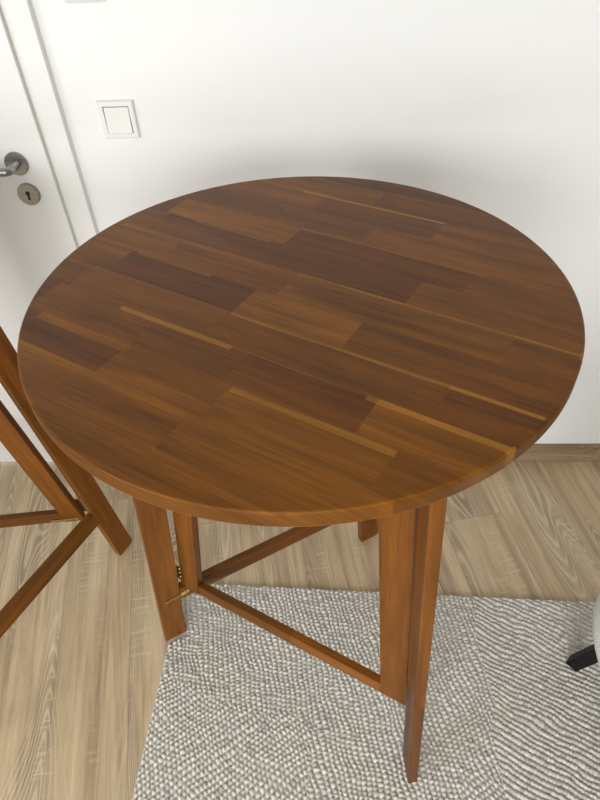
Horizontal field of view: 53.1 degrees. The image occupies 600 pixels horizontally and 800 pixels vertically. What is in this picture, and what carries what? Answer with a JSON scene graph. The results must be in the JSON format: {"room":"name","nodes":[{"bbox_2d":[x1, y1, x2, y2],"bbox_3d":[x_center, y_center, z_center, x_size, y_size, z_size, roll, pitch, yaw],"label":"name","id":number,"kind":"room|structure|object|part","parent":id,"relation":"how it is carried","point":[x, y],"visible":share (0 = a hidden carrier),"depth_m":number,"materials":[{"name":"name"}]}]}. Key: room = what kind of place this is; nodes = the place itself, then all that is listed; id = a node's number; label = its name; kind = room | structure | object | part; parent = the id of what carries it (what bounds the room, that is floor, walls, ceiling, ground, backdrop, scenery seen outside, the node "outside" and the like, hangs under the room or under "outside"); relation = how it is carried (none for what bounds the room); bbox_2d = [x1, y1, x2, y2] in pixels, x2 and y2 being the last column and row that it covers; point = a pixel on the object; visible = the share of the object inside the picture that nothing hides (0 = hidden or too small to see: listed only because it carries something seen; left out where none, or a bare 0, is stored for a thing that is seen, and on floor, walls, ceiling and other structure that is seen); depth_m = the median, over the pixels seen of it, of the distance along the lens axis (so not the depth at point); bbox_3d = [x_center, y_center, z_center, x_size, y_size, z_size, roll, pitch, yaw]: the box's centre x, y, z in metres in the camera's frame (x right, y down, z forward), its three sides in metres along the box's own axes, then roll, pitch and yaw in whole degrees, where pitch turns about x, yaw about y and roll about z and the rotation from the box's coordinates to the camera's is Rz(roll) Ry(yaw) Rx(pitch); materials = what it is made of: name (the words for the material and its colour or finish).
{"room":"dining room","nodes":[
{"label":"dining room","id":0,"kind":"room"},
{"bbox_2d":[0,461,599,799],"bbox_3d":[0.190,1.649,0.678,5.100,0.100,4.302,0,44,3],"label":"floor","id":1,"kind":"structure","parent":0,"point":[81,666],"depth_m":1.77,"materials":[{"name":"brown wood"}]},
{"bbox_2d":[0,326,131,637],"bbox_3d":[-0.881,0.216,1.347,0.815,1.118,0.798,-26,48,-22],"label":"bar table","id":2,"kind":"object","parent":1,"relation":"on","point":[91,499],"visible":0.98,"depth_m":1.55,"materials":[{"name":"brown wood"}]},
{"bbox_2d":[132,584,599,799],"bbox_3d":[0.468,1.061,1.193,1.806,0.014,1.519,0,44,3],"label":"rug","id":3,"kind":"object","parent":1,"relation":"on","point":[240,711],"visible":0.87,"depth_m":1.50,"materials":[{"name":"fabric"}]},
{"bbox_2d":[17,176,584,782],"bbox_3d":[0.009,0.240,1.275,0.815,1.118,0.798,0,44,3],"label":"bar table","id":4,"kind":"object","parent":3,"relation":"on","point":[309,355],"visible":1,"depth_m":0.81,"materials":[{"name":"brown wood"}]},
{"bbox_3d":[-0.318,0.256,1.293,0.162,1.088,0.046,-2,44,1],"label":"leg","id":5,"kind":"part","parent":4,"relation":"part of","materials":[{"name":"brown wood"}]},
{"bbox_3d":[0.167,0.063,1.471,0.048,1.091,0.161,21,49,23],"label":"leg","id":6,"kind":"part","parent":4,"relation":"part of","materials":[{"name":"brown wood"}]},
{"bbox_3d":[0.211,0.445,1.062,0.046,1.079,0.159,-25,48,-22],"label":"leg","id":7,"kind":"part","parent":4,"relation":"part of","materials":[{"name":"brown wood"}]},
{"bbox_2d":[566,593,599,670],"bbox_3d":[0.820,0.545,1.137,0.535,0.790,0.490,2,44,5],"label":"shell chair","id":8,"kind":"object","parent":3,"relation":"on","point":[588,656],"visible":1,"depth_m":1.47,"materials":[{"name":"plastic"}]},
{"bbox_3d":[0.743,0.571,1.404,0.133,0.388,0.036,34,55,32],"label":"leg","id":9,"kind":"part","parent":8,"relation":"part of","materials":[{"name":"black paint"}]},
{"bbox_3d":[0.828,0.523,1.115,0.516,0.083,0.490,2,44,5],"label":"seat","id":10,"kind":"part","parent":8,"relation":"part of","materials":[{"name":"white plastic"}]},
{"bbox_2d":[31,0,599,443],"bbox_3d":[0.207,-0.730,1.277,5.100,2.500,0.100,0,44,3],"label":"wall","id":11,"kind":"structure","parent":0,"point":[490,106],"depth_m":1.29,"materials":[{"name":"paint"}]},
{"bbox_2d":[0,4,78,460],"bbox_3d":[-0.999,-0.476,1.426,0.854,1.971,0.072,0,44,3],"label":"door","id":12,"kind":"structure","parent":11,"relation":"in","point":[37,233],"depth_m":1.46,"materials":[{"name":"paint"}]},
{"bbox_3d":[-0.708,-0.520,1.356,0.134,0.019,0.052,0,44,3],"label":"handle","id":13,"kind":"part","parent":12,"relation":"part of","materials":[{"name":"silver metal"}]},
{"bbox_2d":[0,0,98,246],"bbox_3d":[-1.000,-0.555,1.483,0.968,2.050,0.120,0,44,3],"label":"trim","id":14,"kind":"structure","parent":11,"relation":"attached to","point":[20,17],"depth_m":1.31,"materials":[{"name":"paint"}]},
{"bbox_2d":[64,0,104,3],"bbox_3d":[-0.425,-0.801,1.143,0.080,0.080,0.032,0,44,3],"label":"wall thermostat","id":15,"kind":"object","parent":11,"relation":"attached to","point":[65,1],"visible":1,"depth_m":1.18,"materials":[{"name":"plastic"}]},
{"bbox_2d":[96,99,140,138],"bbox_3d":[-0.402,-0.621,1.330,0.080,0.080,0.012,0,44,3],"label":"light switch","id":16,"kind":"object","parent":11,"relation":"attached to","point":[118,118],"visible":1,"depth_m":1.32,"materials":[{"name":"plastic"}]},
{"bbox_2d":[514,444,599,460],"bbox_3d":[1.107,0.178,2.033,3.181,0.078,0.014,0,44,3],"label":"baseboard","id":17,"kind":"structure","parent":11,"relation":"attached to","point":[536,452],"depth_m":2.04,"materials":[{"name":"brown wood"}]}
]}

